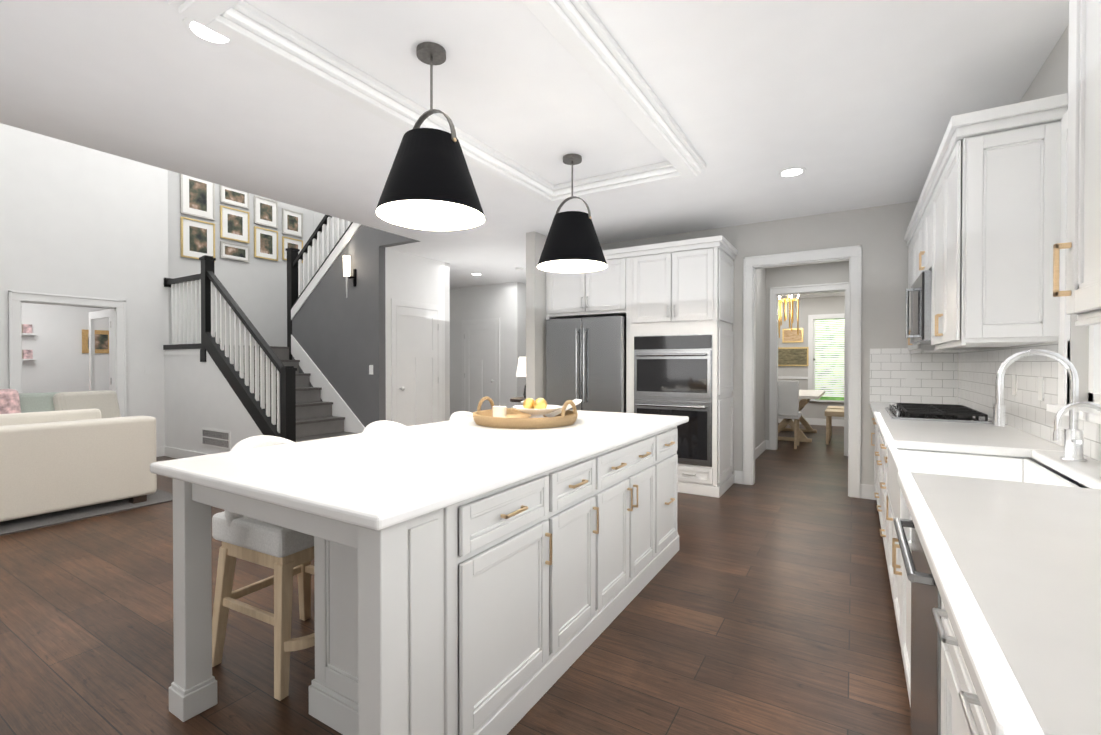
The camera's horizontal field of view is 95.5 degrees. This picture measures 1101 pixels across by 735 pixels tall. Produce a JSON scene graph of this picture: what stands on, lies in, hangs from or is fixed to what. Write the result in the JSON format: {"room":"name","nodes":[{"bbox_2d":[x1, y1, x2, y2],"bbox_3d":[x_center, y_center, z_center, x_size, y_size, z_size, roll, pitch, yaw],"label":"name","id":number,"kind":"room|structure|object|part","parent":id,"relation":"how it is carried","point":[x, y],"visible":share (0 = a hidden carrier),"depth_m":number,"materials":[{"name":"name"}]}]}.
{"room":"kitchen","nodes":[
{"label":"kitchen","id":0,"kind":"room"},
{"bbox_2d":[0,123,168,446],"bbox_3d":[-7.355,-1.549,3.718,0.120,5.600,7.650,0,1,31],"label":"wall","id":1,"kind":"structure","parent":0,"point":[78,220],"depth_m":6.44,"materials":[{"name":"grey paint"}]},
{"bbox_2d":[22,324,36,359],"bbox_3d":[-8.119,-0.387,7.556,0.099,0.550,0.500,0,1,31],"label":"shelves","id":2,"kind":"object","parent":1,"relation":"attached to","point":[27,354],"visible":0.35,"depth_m":7.69,"materials":[{"name":"white plastic"}]},
{"bbox_2d":[8,290,126,416],"bbox_3d":[-5.885,0.178,6.128,0.148,2.105,1.060,0,1,31],"label":"door frame","id":3,"kind":"structure","parent":1,"relation":"attached to","point":[16,299],"depth_m":6.11,"materials":[{"name":"white wood"}]},
{"bbox_2d":[82,329,108,352],"bbox_3d":[-7.631,-0.434,8.429,0.028,0.390,0.400,0,1,31],"label":"framed picture","id":4,"kind":"object","parent":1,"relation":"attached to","point":[101,341],"visible":0.82,"depth_m":8.43,"materials":[{"name":"brown wood"}]},
{"bbox_2d":[89,309,111,390],"bbox_3d":[-6.143,0.219,6.852,0.815,1.990,0.070,0,1,31],"label":"french door","id":5,"kind":"structure","parent":1,"relation":"in","point":[99,314],"depth_m":7.00,"materials":[{"name":"white wood"}]},
{"bbox_2d":[168,170,311,346],"bbox_3d":[-4.837,-1.586,7.962,0.120,5.600,2.220,0,1,31],"label":"wall","id":6,"kind":"structure","parent":0,"point":[256,288],"depth_m":7.95,"materials":[{"name":"grey paint"}]},
{"bbox_2d":[180,174,302,262],"bbox_3d":[-4.783,-2.205,7.901,0.028,1.240,1.840,0,1,31],"label":"picture frames","id":7,"kind":"object","parent":6,"relation":"attached to","point":[197,199],"visible":0.94,"depth_m":7.69,"materials":[{"name":"silver metal"}]},
{"bbox_2d":[292,225,419,426],"bbox_3d":[-2.649,-1.574,6.623,2.490,5.600,0.100,0,1,31],"label":"wall","id":8,"kind":"structure","parent":0,"point":[338,336],"depth_m":6.50,"materials":[{"name":"grey paint"}]},
{"bbox_2d":[343,255,355,297],"bbox_3d":[-2.609,-1.173,6.472,0.141,0.540,0.120,0,1,31],"label":"sconce","id":9,"kind":"object","parent":8,"relation":"attached to","point":[346,266],"visible":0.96,"depth_m":6.45,"materials":[{"name":"white glass"}]},
{"bbox_2d":[369,365,372,374],"bbox_3d":[-2.275,0.028,6.346,0.070,0.120,0.008,0,1,31],"label":"switch plate","id":10,"kind":"object","parent":8,"relation":"attached to","point":[370,366],"depth_m":6.34,"materials":[{"name":"white plastic"}]},
{"bbox_2d":[312,211,449,420],"bbox_3d":[-2.896,-1.587,8.153,3.240,5.600,0.100,0,1,31],"label":"wall","id":11,"kind":"structure","parent":0,"point":[317,217],"depth_m":7.35,"materials":[{"name":"grey paint"}]},
{"bbox_2d":[385,248,444,420],"bbox_3d":[-1.869,-1.576,6.839,0.120,5.600,1.080,0,1,31],"label":"wall","id":12,"kind":"structure","parent":0,"point":[409,277],"depth_m":6.71,"materials":[{"name":"grey paint"}]},
{"bbox_2d":[391,298,441,425],"bbox_3d":[-1.775,0.167,6.797,0.098,2.115,0.910,0,1,31],"label":"hall door","id":13,"kind":"structure","parent":12,"relation":"in","point":[416,366],"depth_m":6.78,"materials":[{"name":"white wood"}]},
{"bbox_2d":[0,423,911,734],"bbox_3d":[-1.190,1.280,6.171,15.600,0.100,18.200,0,1,31],"label":"floor","id":14,"kind":"structure","parent":0,"point":[762,603],"depth_m":2.37,"materials":[{"name":"brown wood"}]},
{"bbox_2d":[0,489,172,535],"bbox_3d":[-5.792,1.248,3.407,2.600,0.012,4.700,0,1,31],"label":"living room rug","id":15,"kind":"object","parent":14,"relation":"on","point":[158,496],"depth_m":4.23,"materials":[{"name":"grey carpet"}]},
{"bbox_2d":[0,389,156,521],"bbox_3d":[-5.032,0.715,3.421,1.120,1.054,3.520,0,1,31],"label":"sofa","id":16,"kind":"object","parent":15,"relation":"on","point":[60,451],"visible":1,"depth_m":4.20,"materials":[{"name":"beige fabric"}]},
{"bbox_2d":[212,435,314,700],"bbox_3d":[-1.121,0.792,2.205,0.608,0.945,0.496,0,1,31],"label":"stool","id":17,"kind":"object","parent":14,"relation":"on","point":[286,554],"visible":0.48,"depth_m":2.02,"materials":[{"name":"brown wood"}]},
{"bbox_3d":[-1.151,0.526,2.222,0.536,0.413,0.475,0,1,31],"label":"seat","id":18,"kind":"part","parent":17,"relation":"part of","materials":[{"name":"fabric"}]},
{"bbox_3d":[-1.107,0.999,2.199,0.575,0.530,0.496,0,1,31],"label":"frame","id":19,"kind":"part","parent":17,"relation":"part of","materials":[{"name":"brown wood"}]},
{"bbox_2d":[163,214,364,453],"bbox_3d":[-3.497,-0.806,7.119,3.047,4.055,2.292,0,1,31],"label":"staircase","id":20,"kind":"structure","parent":14,"relation":"on","point":[239,388],"depth_m":6.42,"materials":[{"name":"white wood"}]},
{"bbox_3d":[-4.079,0.455,6.221,2.899,1.550,0.100,0,1,31],"label":"knee panel","id":21,"kind":"part","parent":20,"relation":"part of","materials":[{"name":"grey paint"}]},
{"bbox_2d":[202,428,230,449],"bbox_3d":[-4.151,0.880,6.203,0.700,0.220,0.012,0,1,31],"label":"air vent grille","id":22,"kind":"object","parent":20,"relation":"attached to","point":[216,438],"visible":1,"depth_m":6.18,"materials":[{"name":"white metal"}]},
{"bbox_2d":[362,420,406,432],"bbox_3d":[-0.771,0.787,2.800,0.608,0.945,0.486,0,1,31],"label":"stool","id":23,"kind":"object","parent":14,"relation":"on","point":[379,425],"visible":0.1,"depth_m":2.92,"materials":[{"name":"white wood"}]},
{"bbox_2d":[169,426,678,734],"bbox_3d":[-0.247,0.821,2.626,1.170,0.879,2.550,0,1,31],"label":"kitchen island","id":24,"kind":"object","parent":14,"relation":"on","point":[471,577],"depth_m":1.76,"materials":[{"name":"wood"}]},
{"bbox_2d":[150,410,688,533],"bbox_3d":[-0.260,0.361,2.626,1.240,0.040,2.620,0,1,31],"label":"island countertop","id":25,"kind":"structure","parent":24,"relation":"on","point":[375,482],"depth_m":1.79,"materials":[{"name":"white stone"}]},
{"bbox_2d":[473,396,577,428],"bbox_3d":[-0.153,0.260,3.052,0.640,0.149,0.640,0,1,31],"label":"basket tray","id":26,"kind":"object","parent":25,"relation":"on","point":[515,419],"visible":0.88,"depth_m":2.83,"materials":[{"name":"wicker"}]},
{"bbox_2d":[493,406,505,417],"bbox_3d":[-0.311,0.277,3.043,0.084,0.079,0.084,0,1,31],"label":"cup","id":27,"kind":"object","parent":26,"relation":"in","point":[499,411],"visible":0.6,"depth_m":3.01,"materials":[{"name":"white ceramic"}]},
{"bbox_2d":[512,405,562,417],"bbox_3d":[-0.081,0.277,3.055,0.310,0.076,0.310,0,1,31],"label":"bowl","id":28,"kind":"object","parent":26,"relation":"in","point":[536,413],"visible":0.75,"depth_m":2.98,"materials":[{"name":"white ceramic"}]},
{"bbox_2d":[523,398,546,408],"bbox_3d":[-0.079,0.225,3.060,0.167,0.084,0.155,0,1,31],"label":"fruit","id":29,"kind":"object","parent":28,"relation":"in","point":[531,403],"visible":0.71,"depth_m":3.00,"materials":[{"name":"yellow food"}]},
{"bbox_2d":[521,399,581,416],"bbox_3d":[0.011,0.257,3.187,0.371,0.109,0.220,0,0,6],"label":"napkin","id":30,"kind":"object","parent":26,"relation":"in","point":[558,411],"visible":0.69,"depth_m":3.07,"materials":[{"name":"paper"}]},
{"bbox_2d":[449,411,472,419],"bbox_3d":[-0.399,0.781,3.393,0.609,0.945,0.482,0,1,31],"label":"stool","id":31,"kind":"object","parent":14,"relation":"on","point":[459,415],"visible":0.06,"depth_m":3.48,"materials":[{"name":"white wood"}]},
{"bbox_2d":[510,357,525,402],"bbox_3d":[-0.287,0.539,6.880,0.540,1.370,0.540,0,1,31],"label":"light","id":32,"kind":"object","parent":14,"relation":"on","point":[521,369],"depth_m":6.75,"materials":[{"name":"silver metal"}]},
{"bbox_3d":[-0.287,0.824,6.882,0.540,0.800,0.540,0,1,31],"label":"table lamp in the hall","id":33,"kind":"part","parent":32,"relation":"part of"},
{"bbox_2d":[546,316,625,412],"bbox_3d":[0.522,0.340,5.726,0.924,1.763,0.824,0,1,31],"label":"refrigerator","id":34,"kind":"object","parent":14,"relation":"on","point":[586,361],"visible":0.4,"depth_m":5.37,"materials":[{"name":"silver metal"}]},
{"bbox_2d":[622,239,733,497],"bbox_3d":[1.367,0.019,5.302,0.933,2.435,0.707,0,1,31],"label":"tall cabinet","id":35,"kind":"object","parent":14,"relation":"on","point":[683,287],"depth_m":4.96,"materials":[{"name":"white wood"}]},
{"bbox_2d":[634,334,712,466],"bbox_3d":[1.190,0.315,4.969,0.797,1.280,0.088,0,1,31],"label":"double oven","id":36,"kind":"object","parent":35,"relation":"in","point":[673,375],"visible":0.92,"depth_m":4.92,"materials":[{"name":"silver metal"}]},
{"bbox_2d":[778,380,800,448],"bbox_3d":[3.591,0.707,7.720,0.460,1.020,0.480,0,1,31],"label":"dining chair","id":37,"kind":"object","parent":14,"relation":"on","point":[788,399],"visible":0.6,"depth_m":7.46,"materials":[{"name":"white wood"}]},
{"bbox_2d":[778,390,824,441],"bbox_3d":[4.282,0.832,8.870,0.950,0.790,2.000,0,1,31],"label":"dining table","id":38,"kind":"object","parent":14,"relation":"on","point":[806,396],"visible":0.4,"depth_m":8.30,"materials":[{"name":"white wood"}]},
{"bbox_2d":[825,409,843,444],"bbox_3d":[4.634,0.715,7.953,0.460,1.000,0.460,0,1,31],"label":"bench","id":39,"kind":"object","parent":14,"relation":"on","point":[834,412],"visible":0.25,"depth_m":7.87,"materials":[{"name":"brown wood"}]},
{"bbox_2d":[827,406,843,438],"bbox_3d":[4.997,0.709,8.552,0.460,1.000,0.460,0,1,31],"label":"dining chair","id":40,"kind":"object","parent":14,"relation":"on","point":[835,407],"visible":0.06,"depth_m":8.50,"materials":[{"name":"brown wood"}]},
{"bbox_2d":[871,418,874,494],"bbox_3d":[3.104,0.807,4.202,0.620,0.880,0.798,0,1,31],"label":"base cabinet","id":41,"kind":"object","parent":14,"relation":"on","point":[872,418],"depth_m":4.65,"materials":[{"name":"white wood"}]},
{"bbox_2d":[875,421,878,512],"bbox_3d":[2.679,0.814,3.502,0.620,0.880,0.962,0,1,31],"label":"base cabinet","id":42,"kind":"object","parent":14,"relation":"on","point":[876,427],"depth_m":4.10,"materials":[{"name":"white wood"}]},
{"bbox_2d":[879,432,886,536],"bbox_3d":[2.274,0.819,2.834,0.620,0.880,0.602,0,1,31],"label":"base cabinet","id":43,"kind":"object","parent":14,"relation":"on","point":[882,449],"depth_m":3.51,"materials":[{"name":"white wood"}]},
{"bbox_2d":[891,511,902,658],"bbox_3d":[1.682,0.958,1.861,0.620,0.620,0.876,0,1,31],"label":"base cabinet","id":44,"kind":"object","parent":14,"relation":"on","point":[896,555],"depth_m":2.19,"materials":[{"name":"white wood"}]},
{"bbox_2d":[903,550,910,704],"bbox_3d":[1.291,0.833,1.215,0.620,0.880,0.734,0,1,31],"label":"base cabinet","id":45,"kind":"object","parent":14,"relation":"on","point":[906,583],"depth_m":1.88,"materials":[{"name":"white wood"}]},
{"bbox_2d":[893,518,940,734],"bbox_3d":[1.010,0.783,1.385,0.075,0.767,0.600,0,1,31],"label":"dishwasher","id":46,"kind":"object","parent":45,"relation":"in","point":[925,712],"visible":0.67,"depth_m":1.32,"materials":[{"name":"silver metal"}]},
{"bbox_2d":[932,599,991,734],"bbox_3d":[0.943,0.838,0.642,0.620,0.880,0.706,0,1,31],"label":"base cabinet","id":47,"kind":"object","parent":14,"relation":"on","point":[962,712],"depth_m":0.95,"materials":[{"name":"white wood"}]},
{"bbox_2d":[870,402,1100,734],"bbox_3d":[2.015,0.362,2.443,0.660,0.040,4.927,0,1,31],"label":"countertop","id":48,"kind":"structure","parent":47,"relation":"on","point":[1015,567],"depth_m":0.89,"materials":[{"name":"stone"}]},
{"bbox_2d":[885,403,992,423],"bbox_3d":[2.660,0.307,3.486,0.510,0.051,0.880,0,1,31],"label":"cooktop","id":49,"kind":"object","parent":48,"relation":"in","point":[935,412],"visible":1,"depth_m":3.25,"materials":[{"name":"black glass"}]},
{"bbox_2d":[887,443,1080,549],"bbox_3d":[1.607,0.487,1.904,0.503,0.250,0.812,0,1,31],"label":"farmhouse sink","id":50,"kind":"object","parent":48,"relation":"in","point":[996,468],"visible":0.29,"depth_m":2.16,"materials":[{"name":"white ceramic"}]},
{"bbox_2d":[993,349,1086,461],"bbox_3d":[1.847,0.137,1.876,0.263,0.418,0.163,0,1,31],"label":"faucet","id":51,"kind":"object","parent":48,"relation":"on","point":[1073,448],"visible":0.96,"depth_m":1.87,"materials":[{"name":"silver metal"}]},
{"bbox_2d":[1053,401,1100,477],"bbox_3d":[1.686,0.228,1.552,0.160,0.241,0.147,0,1,31],"label":"filter faucet","id":52,"kind":"object","parent":48,"relation":"on","point":[1060,414],"visible":1,"depth_m":1.62,"materials":[{"name":"silver metal"}]},
{"bbox_2d":[883,449,1077,585],"bbox_3d":[2.017,0.823,2.411,0.620,0.880,0.512,0,1,31],"label":"base cabinet","id":53,"kind":"object","parent":14,"relation":"on","point":[886,505],"depth_m":2.74,"materials":[{"name":"white wood"}]},
{"bbox_2d":[450,282,519,415],"bbox_3d":[-1.484,-0.175,9.624,2.140,2.750,0.120,0,1,31],"label":"wall","id":54,"kind":"structure","parent":0,"point":[502,300],"depth_m":9.28,"materials":[{"name":"white paint"}]},
{"bbox_2d":[462,318,499,412],"bbox_3d":[-1.344,0.144,9.414,0.910,2.115,0.097,0,1,31],"label":"hall door","id":55,"kind":"structure","parent":54,"relation":"in","point":[480,359],"depth_m":9.44,"materials":[{"name":"white wood"}]},
{"bbox_2d":[520,283,525,404],"bbox_3d":[-0.270,-0.175,9.677,0.120,2.750,1.230,0,1,31],"label":"wall","id":56,"kind":"structure","parent":0,"point":[522,286],"depth_m":9.16,"materials":[{"name":"grey paint"}]},
{"bbox_2d":[0,0,1068,288],"bbox_3d":[-1.883,-1.584,5.467,13.120,0.440,16.320,0,1,31],"label":"ceiling","id":57,"kind":"structure","parent":0,"point":[852,104],"depth_m":2.76,"materials":[{"name":"white paint"}]},
{"bbox_2d":[183,17,234,45],"bbox_3d":[-1.500,-1.482,2.205,0.195,0.007,0.195,0,1,-14],"label":"recessed light","id":58,"kind":"object","parent":57,"relation":"in","point":[199,31],"depth_m":2.22,"materials":[{"name":"white plastic"}]},
{"bbox_2d":[375,42,485,230],"bbox_3d":[-0.559,-1.097,2.351,0.504,0.779,0.504,0,1,31],"label":"pendant light","id":59,"kind":"object","parent":57,"relation":"hanging from","point":[429,185],"visible":1,"depth_m":2.24,"materials":[{"name":"black metal"}]},
{"bbox_3d":[-0.559,-0.887,2.353,0.504,0.360,0.504,0,1,31],"label":"lamp shade","id":60,"kind":"part","parent":59,"relation":"part of","materials":[{"name":"black metal"}]},
{"bbox_2d":[168,0,705,204],"bbox_3d":[-0.190,-1.438,2.803,1.380,0.104,2.880,0,1,31],"label":"molding","id":61,"kind":"structure","parent":57,"relation":"attached to","point":[578,31],"depth_m":2.50,"materials":[{"name":"white wood"}]},
{"bbox_2d":[537,154,607,272],"bbox_3d":[0.155,-1.107,3.567,0.504,0.779,0.504,0,1,31],"label":"pendant light","id":62,"kind":"object","parent":57,"relation":"hanging from","point":[572,244],"visible":1,"depth_m":3.44,"materials":[{"name":"black metal"}]},
{"bbox_3d":[0.155,-0.898,3.569,0.504,0.360,0.504,0,1,31],"label":"lamp shade","id":63,"kind":"part","parent":62,"relation":"part of","materials":[{"name":"black metal"}]},
{"bbox_2d":[778,295,798,337],"bbox_3d":[4.194,-1.038,8.849,0.361,1.009,0.358,0,1,31],"label":"dining chandelier","id":64,"kind":"object","parent":57,"relation":"hanging from","point":[785,300],"visible":0.77,"depth_m":8.78,"materials":[{"name":"gold metal"}]},
{"bbox_2d":[778,167,805,176],"bbox_3d":[1.851,-1.496,3.833,0.195,0.007,0.195,0,1,-14],"label":"recessed light","id":65,"kind":"object","parent":57,"relation":"in","point":[793,171],"depth_m":3.83,"materials":[{"name":"white plastic"}]},
{"bbox_2d":[526,24,1092,487],"bbox_3d":[1.472,-0.121,3.442,5.270,2.750,16.320,0,1,31],"label":"wall","id":66,"kind":"structure","parent":0,"point":[878,234],"depth_m":5.13,"materials":[{"name":"grey paint"}]},
{"bbox_2d":[156,418,875,499],"bbox_3d":[-0.747,1.175,4.731,10.150,0.135,16.200,0,1,31],"label":"baseboard","id":67,"kind":"structure","parent":66,"relation":"attached to","point":[867,491],"depth_m":6.75,"materials":[{"name":"white wood"}]},
{"bbox_2d":[546,251,625,318],"bbox_3d":[0.563,-0.892,5.782,0.949,0.621,0.707,0,1,31],"label":"upper cabinet","id":68,"kind":"object","parent":66,"relation":"attached to","point":[602,293],"depth_m":5.46,"materials":[{"name":"white wood"}]},
{"bbox_2d":[782,328,802,342],"bbox_3d":[5.136,-0.678,10.600,0.400,0.300,0.033,0,1,31],"label":"framed picture","id":69,"kind":"object","parent":66,"relation":"attached to","point":[788,336],"depth_m":10.59,"materials":[{"name":"gold metal"}]},
{"bbox_2d":[778,347,808,365],"bbox_3d":[5.128,-0.228,10.609,0.620,0.400,0.033,0,1,31],"label":"framed picture","id":70,"kind":"object","parent":66,"relation":"attached to","point":[793,356],"depth_m":10.58,"materials":[{"name":"gold metal"}]},
{"bbox_2d":[743,245,861,497],"bbox_3d":[2.531,0.039,5.082,1.060,2.400,0.176,0,1,31],"label":"door frame","id":71,"kind":"structure","parent":66,"relation":"attached to","point":[851,288],"depth_m":4.99,"materials":[{"name":"white wood"}]},
{"bbox_2d":[778,292,844,401],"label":"window","id":72,"kind":"structure","parent":66,"relation":"in","point":[811,346],"depth_m":10.42,"materials":[{"name":"white wood"}]},
{"bbox_2d":[815,318,844,397],"bbox_3d":[5.915,-0.192,10.171,0.930,1.605,0.025,0,1,31],"label":"window blinds","id":73,"kind":"object","parent":72,"relation":"attached to","point":[829,356],"visible":0.5,"depth_m":10.26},
{"bbox_2d":[916,193,927,278],"bbox_3d":[2.770,-0.887,3.397,0.370,0.510,0.760,0,1,31],"label":"upper cabinet","id":74,"kind":"object","parent":66,"relation":"attached to","point":[922,217],"depth_m":3.57,"materials":[{"name":"white wood"}]},
{"bbox_2d":[905,270,931,344],"bbox_3d":[2.729,-0.396,3.426,0.465,0.450,0.754,0,1,31],"label":"microwave","id":75,"kind":"object","parent":74,"relation":"attached to","point":[920,289],"visible":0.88,"depth_m":3.31,"materials":[{"name":"silver metal"}]},
{"bbox_2d":[908,221,980,352],"bbox_3d":[3.190,-0.640,4.090,0.370,1.015,0.858,0,1,31],"label":"upper cabinet","id":76,"kind":"object","parent":66,"relation":"attached to","point":[911,232],"depth_m":4.16,"materials":[{"name":"white wood"}]},
{"bbox_2d":[870,341,1100,461],"bbox_3d":[2.016,0.092,2.442,0.660,0.499,4.930,0,1,31],"label":"tile backsplash","id":77,"kind":"structure","parent":66,"relation":"attached to","point":[967,378],"depth_m":3.56,"materials":[{"name":"white tile"}]},
{"bbox_2d":[1012,375,1016,394],"bbox_3d":[2.617,0.099,2.820,0.006,0.114,0.070,0,1,31],"label":"electrical outlet plate","id":78,"kind":"object","parent":77,"relation":"attached to","point":[1014,377],"depth_m":2.81,"materials":[{"name":"white plastic"}]},
{"bbox_2d":[1038,377,1043,400],"bbox_3d":[2.372,0.103,2.418,0.006,0.114,0.070,0,1,31],"label":"electrical outlet plate","id":79,"kind":"object","parent":77,"relation":"attached to","point":[1040,379],"depth_m":2.40,"materials":[{"name":"white plastic"}]},
{"bbox_2d":[928,101,1067,348],"bbox_3d":[2.330,-0.628,2.674,0.370,1.015,0.936,0,1,31],"label":"upper cabinet","id":80,"kind":"object","parent":66,"relation":"attached to","point":[982,236],"depth_m":2.30,"materials":[{"name":"white wood"}]},
{"bbox_2d":[1046,110,1100,423],"bbox_3d":[1.910,-0.443,1.583,0.145,1.285,1.430,0,1,31],"label":"window","id":81,"kind":"structure","parent":66,"relation":"in","point":[1089,414],"depth_m":2.13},
{"bbox_2d":[1053,0,1100,325],"bbox_3d":[1.092,-0.629,0.663,0.400,1.077,1.040,0,1,31],"label":"upper cabinet","id":82,"kind":"object","parent":66,"relation":"attached to","point":[1082,292],"visible":1,"depth_m":1.09,"materials":[{"name":"white wood"}]},
{"label":"outside","id":83,"kind":"structure","parent":0,"visible":0},
{"bbox_2d":[815,318,843,399],"bbox_3d":[6.129,-0.820,11.946,4.500,5.000,0.100,0,1,31],"label":"trees","id":84,"kind":"object","parent":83,"point":[830,398],"depth_m":11.67,"materials":[{"name":"green plant"}]}
]}

